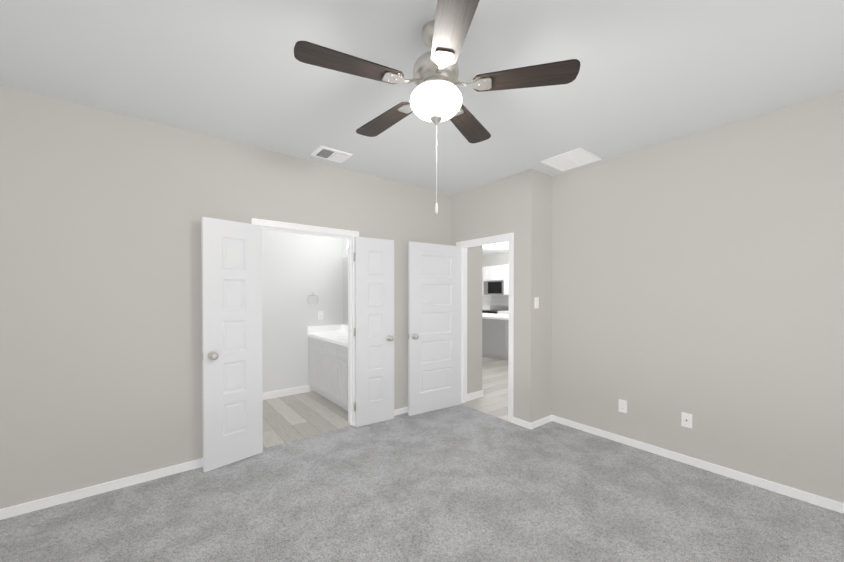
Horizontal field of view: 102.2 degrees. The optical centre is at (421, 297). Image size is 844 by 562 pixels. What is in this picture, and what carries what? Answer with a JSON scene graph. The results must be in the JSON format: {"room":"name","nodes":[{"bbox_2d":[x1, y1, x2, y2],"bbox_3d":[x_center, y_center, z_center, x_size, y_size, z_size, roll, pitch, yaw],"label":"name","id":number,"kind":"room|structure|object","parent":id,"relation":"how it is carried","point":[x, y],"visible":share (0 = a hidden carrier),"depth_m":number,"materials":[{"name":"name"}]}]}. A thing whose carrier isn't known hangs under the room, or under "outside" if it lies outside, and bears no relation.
{"room":"empty bedroom","nodes":[
{"label":"empty bedroom","id":0,"kind":"room"},
{"bbox_2d":[0,84,450,508],"bbox_3d":[-1.250,0.017,3.326,4.315,2.740,0.120,0,1,-38],"label":"wall","id":1,"kind":"structure","parent":0,"point":[102,212],"depth_m":2.49,"materials":[{"name":"paint"}]},
{"bbox_2d":[0,458,202,519],"bbox_3d":[-2.199,1.362,2.508,1.736,0.066,0.013,0,1,-38],"label":"baseboard","id":2,"kind":"structure","parent":1,"relation":"attached to","point":[51,501],"depth_m":2.41,"materials":[{"name":"white wood"}]},
{"bbox_2d":[201,217,262,472],"bbox_3d":[-1.574,0.371,2.854,0.460,2.023,0.190,0,1,-38],"label":"bathroom door","id":3,"kind":"structure","parent":1,"relation":"in","point":[231,275],"depth_m":2.84,"materials":[{"name":"white wood"}]},
{"bbox_2d":[251,218,358,425],"bbox_3d":[-1.141,0.336,3.415,1.060,2.100,0.152,0,1,-38],"label":"door frame","id":4,"kind":"structure","parent":1,"relation":"attached to","point":[350,235],"depth_m":3.65,"materials":[{"name":"white wood"}]},
{"bbox_2d":[354,236,393,426],"bbox_3d":[-0.508,0.362,3.730,0.466,2.023,0.166,0,1,-38],"label":"bathroom door","id":5,"kind":"structure","parent":1,"relation":"in","point":[374,329],"depth_m":3.72,"materials":[{"name":"white wood"}]},
{"bbox_2d":[394,407,407,415],"bbox_3d":[-0.144,1.345,4.123,1.369,0.066,0.018,0,1,-38],"label":"baseboard","id":6,"kind":"structure","parent":1,"relation":"attached to","point":[402,410],"depth_m":4.04,"materials":[{"name":"white wood"}]},
{"bbox_2d":[262,229,341,392],"bbox_3d":[-2.179,0.004,4.616,2.560,2.740,0.120,0,1,-38],"label":"wall","id":7,"kind":"structure","parent":0,"point":[298,269],"depth_m":4.83,"materials":[{"name":"paint"}]},
{"bbox_2d":[262,385,309,399],"bbox_3d":[-2.346,1.328,4.413,1.790,0.095,0.013,0,1,-38],"label":"baseboard","id":8,"kind":"structure","parent":7,"relation":"attached to","point":[297,390],"depth_m":4.75,"materials":[{"name":"white wood"}]},
{"bbox_2d":[307,292,317,304],"bbox_3d":[-1.598,0.012,4.964,0.165,0.186,0.052,0,1,-38],"label":"towel ring","id":9,"kind":"object","parent":7,"relation":"attached to","point":[311,293],"visible":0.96,"depth_m":4.95,"materials":[{"name":"silver metal"}]},
{"bbox_2d":[318,311,322,319],"bbox_3d":[-1.508,0.262,5.065,0.072,0.118,0.008,0,1,-38],"label":"outlet","id":10,"kind":"object","parent":7,"relation":"attached to","point":[320,314],"visible":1,"depth_m":5.06,"materials":[{"name":"white plastic"}]},
{"bbox_2d":[307,324,342,331],"bbox_3d":[-1.451,0.463,5.101,0.538,0.100,0.020,0,1,-38],"label":"backsplash","id":11,"kind":"structure","parent":7,"relation":"attached to","point":[326,328],"depth_m":5.11,"materials":[{"name":"white stone"}]},
{"bbox_2d":[262,391,351,448],"bbox_3d":[-1.697,1.432,4.019,2.560,0.096,1.678,0,1,-38],"label":"floor","id":12,"kind":"structure","parent":0,"point":[290,418],"depth_m":3.94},
{"bbox_2d":[308,336,347,410],"bbox_3d":[-0.993,0.967,4.549,0.547,0.815,1.462,0,1,-38],"label":"bathroom vanity","id":13,"kind":"object","parent":12,"relation":"on","point":[328,362],"depth_m":4.37,"materials":[{"name":"grey wood"}]},
{"bbox_2d":[307,332,347,347],"bbox_3d":[-0.997,0.548,4.542,0.558,0.062,1.462,0,1,-38],"label":"countertop","id":14,"kind":"structure","parent":13,"relation":"on","point":[335,337],"depth_m":4.57,"materials":[{"name":"white stone"}]},
{"bbox_2d":[342,238,347,323],"bbox_3d":[-0.720,0.002,4.736,0.120,2.740,1.440,0,1,-38],"label":"wall","id":15,"kind":"structure","parent":0,"point":[344,241],"depth_m":5.26,"materials":[{"name":"paint"}]},
{"bbox_2d":[343,257,347,324],"bbox_3d":[-0.794,-0.097,4.724,0.009,1.040,1.414,0,1,-38],"label":"bathroom mirror","id":16,"kind":"object","parent":15,"relation":"attached to","point":[345,291],"visible":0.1,"depth_m":5.20,"materials":[{"name":"clear glass"}]},
{"bbox_2d":[343,325,347,331],"bbox_3d":[-0.786,0.467,4.707,0.020,0.100,1.462,0,1,-38],"label":"backsplash","id":17,"kind":"structure","parent":15,"relation":"attached to","point":[345,327],"depth_m":5.17,"materials":[{"name":"white stone"}]},
{"bbox_2d":[0,404,843,561],"bbox_3d":[0.182,1.454,1.746,4.831,0.100,4.218,0,1,-38],"label":"floor carpet","id":18,"kind":"object","parent":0,"point":[460,483],"visible":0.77,"depth_m":2.25,"materials":[{"name":"grey carpet"}]},
{"bbox_2d":[0,0,843,254],"bbox_3d":[0.878,-1.434,6.275,11.566,0.100,10.520,0,1,-38],"label":"ceiling","id":19,"kind":"structure","parent":0,"point":[652,73],"depth_m":2.00,"materials":[{"name":"paint"}]},
{"bbox_2d":[311,145,352,162],"bbox_3d":[-0.849,-1.342,3.204,0.310,0.019,0.250,0,1,-38],"label":"ceiling vent","id":20,"kind":"object","parent":19,"relation":"in","point":[331,154],"visible":0.98,"depth_m":3.18,"materials":[{"name":"white metal"}]},
{"bbox_2d":[294,0,579,213],"bbox_3d":[0.037,-0.880,1.731,1.287,0.912,1.256,0,1,-38],"label":"ceiling fan","id":21,"kind":"object","parent":19,"relation":"hanging from","point":[436,98],"visible":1,"depth_m":1.60,"materials":[{"name":"brown wood"}]},
{"bbox_2d":[540,148,600,170],"bbox_3d":[1.457,-1.348,3.339,0.410,0.010,0.400,0,1,-38],"label":"ceiling vent","id":22,"kind":"object","parent":19,"relation":"in","point":[574,158],"visible":1,"depth_m":3.31,"materials":[{"name":"white"}]},
{"bbox_2d":[467,246,481,393],"bbox_3d":[0.621,0.003,4.705,0.331,2.740,0.268,0,1,-38],"label":"wall","id":23,"kind":"structure","parent":0,"point":[474,319],"depth_m":4.61,"materials":[{"name":"paint"}]},
{"bbox_2d":[467,390,482,400],"bbox_3d":[0.712,1.326,4.613,0.344,0.095,0.013,0,1,-38],"label":"baseboard","id":24,"kind":"structure","parent":23,"relation":"attached to","point":[471,396],"depth_m":4.60,"materials":[{"name":"white wood"}]},
{"bbox_2d":[461,356,507,420],"bbox_3d":[1.656,1.382,8.803,7.251,0.096,7.558,0,1,-38],"label":"floor","id":25,"kind":"structure","parent":0,"point":[493,400],"depth_m":5.04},
{"bbox_2d":[482,309,508,313],"bbox_3d":[2.572,0.853,10.383,0.630,0.920,5.400,0,1,-38],"label":"countertop","id":26,"kind":"structure","parent":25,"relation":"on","point":[503,312],"depth_m":10.12,"materials":[{"name":"white stone"}]},
{"bbox_2d":[482,317,508,359],"bbox_3d":[1.422,0.894,8.409,0.900,0.880,2.280,0,1,-38],"label":"kitchen island","id":27,"kind":"object","parent":25,"relation":"on","point":[495,335],"depth_m":7.46,"materials":[{"name":"grey wood"}]},
{"bbox_2d":[482,313,508,320],"bbox_3d":[1.489,0.433,8.457,1.170,0.040,2.380,0,1,-38],"label":"island countertop","id":28,"kind":"structure","parent":27,"relation":"on","point":[493,317],"depth_m":7.69,"materials":[{"name":"white stone"}]},
{"bbox_2d":[482,305,508,313],"bbox_3d":[2.263,0.779,10.738,0.666,1.060,0.740,0,1,-38],"label":"range","id":29,"kind":"object","parent":25,"relation":"on","point":[494,309],"visible":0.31,"depth_m":10.69,"materials":[{"name":"silver metal"}]},
{"bbox_2d":[451,168,537,422],"bbox_3d":[0.814,0.009,4.095,0.120,2.740,1.226,0,1,-38],"label":"wall","id":30,"kind":"structure","parent":0,"point":[506,205],"depth_m":3.69,"materials":[{"name":"paint"}]},
{"bbox_2d":[408,241,460,415],"bbox_3d":[0.154,0.357,4.185,0.775,2.023,0.166,0,1,-38],"label":"hall door","id":31,"kind":"structure","parent":30,"relation":"in","point":[434,326],"depth_m":4.13,"materials":[{"name":"white wood"}]},
{"bbox_2d":[456,233,513,422],"bbox_3d":[0.780,0.329,4.142,0.152,2.100,0.900,0,1,-38],"label":"door frame","id":32,"kind":"structure","parent":30,"relation":"attached to","point":[507,237],"depth_m":4.04,"materials":[{"name":"white wood"}]},
{"bbox_2d":[482,252,508,305],"bbox_3d":[3.257,-0.054,10.126,0.120,2.740,7.438,0,1,-38],"label":"wall","id":33,"kind":"structure","parent":0,"point":[496,259],"depth_m":11.09,"materials":[{"name":"paint"}]},
{"bbox_2d":[482,266,489,280],"bbox_3d":[2.294,-0.778,10.945,0.350,0.470,0.427,0,1,-38],"label":"upper cabinet","id":34,"kind":"object","parent":33,"relation":"attached to","point":[485,270],"depth_m":10.95,"materials":[{"name":"white wood"}]},
{"bbox_2d":[482,281,489,294],"bbox_3d":[2.021,-0.557,11.295,0.350,0.920,0.417,0,1,-38],"label":"upper cabinet","id":35,"kind":"object","parent":33,"relation":"attached to","point":[482,281],"depth_m":11.08,"materials":[{"name":"white wood"}]},
{"bbox_2d":[482,294,508,308],"bbox_3d":[2.824,0.141,10.574,0.007,0.490,5.400,0,1,-38],"label":"tile backsplash","id":36,"kind":"structure","parent":33,"relation":"attached to","point":[498,299],"depth_m":11.14,"materials":[{"name":"grey tile"}]},
{"bbox_2d":[490,265,501,280],"bbox_3d":[2.488,-0.775,10.699,0.350,0.470,0.427,0,1,-38],"label":"upper cabinet","id":37,"kind":"object","parent":33,"relation":"attached to","point":[496,273],"depth_m":10.64,"materials":[{"name":"white wood"}]},
{"bbox_2d":[484,281,503,293],"bbox_3d":[2.362,-0.322,10.804,0.423,0.420,0.740,0,1,-38],"label":"over-the-range microwave","id":38,"kind":"object","parent":37,"relation":"attached to","point":[493,287],"visible":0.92,"depth_m":10.65,"materials":[{"name":"silver metal"}]},
{"bbox_2d":[502,265,508,294],"bbox_3d":[2.765,-0.547,10.351,0.350,0.920,0.427,0,1,-38],"label":"upper cabinet","id":39,"kind":"object","parent":33,"relation":"attached to","point":[505,268],"depth_m":10.35,"materials":[{"name":"white wood"}]},
{"bbox_2d":[537,171,551,419],"bbox_3d":[4.005,-0.010,5.904,7.131,2.740,0.120,0,1,-38],"label":"wall","id":40,"kind":"structure","parent":0,"point":[544,352],"depth_m":3.73,"materials":[{"name":"paint"}]},
{"bbox_2d":[534,297,538,307],"bbox_3d":[1.226,0.054,3.632,0.072,0.118,0.011,0,1,-38],"label":"light switch","id":41,"kind":"object","parent":40,"relation":"attached to","point":[536,302],"visible":1,"depth_m":3.63,"materials":[{"name":"white plastic"}]},
{"bbox_2d":[528,415,551,428],"bbox_3d":[1.288,1.350,3.694,0.378,0.066,0.013,0,1,-38],"label":"baseboard","id":42,"kind":"structure","parent":40,"relation":"attached to","point":[547,419],"depth_m":3.68,"materials":[{"name":"white wood"}]},
{"bbox_2d":[551,90,843,502],"bbox_3d":[2.384,0.023,2.742,0.120,2.740,2.842,0,1,-38],"label":"wall","id":43,"kind":"structure","parent":0,"point":[699,277],"depth_m":2.70,"materials":[{"name":"paint"}]},
{"bbox_2d":[619,399,626,412],"bbox_3d":[1.914,1.033,3.246,0.008,0.118,0.072,0,1,-38],"label":"outlet","id":44,"kind":"object","parent":43,"relation":"attached to","point":[623,406],"visible":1,"depth_m":3.24,"materials":[{"name":"white plastic"}]},
{"bbox_2d":[681,412,691,427],"bbox_3d":[2.219,1.027,2.853,0.015,0.118,0.072,0,1,-38],"label":"outlet","id":45,"kind":"object","parent":43,"relation":"attached to","point":[686,421],"visible":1,"depth_m":2.86,"materials":[{"name":"white plastic"}]},
{"bbox_2d":[552,415,843,513],"bbox_3d":[2.322,1.360,2.727,0.013,0.066,2.812,0,1,-38],"label":"baseboard","id":46,"kind":"structure","parent":43,"relation":"attached to","point":[814,499],"depth_m":2.69,"materials":[{"name":"white wood"}]}
]}

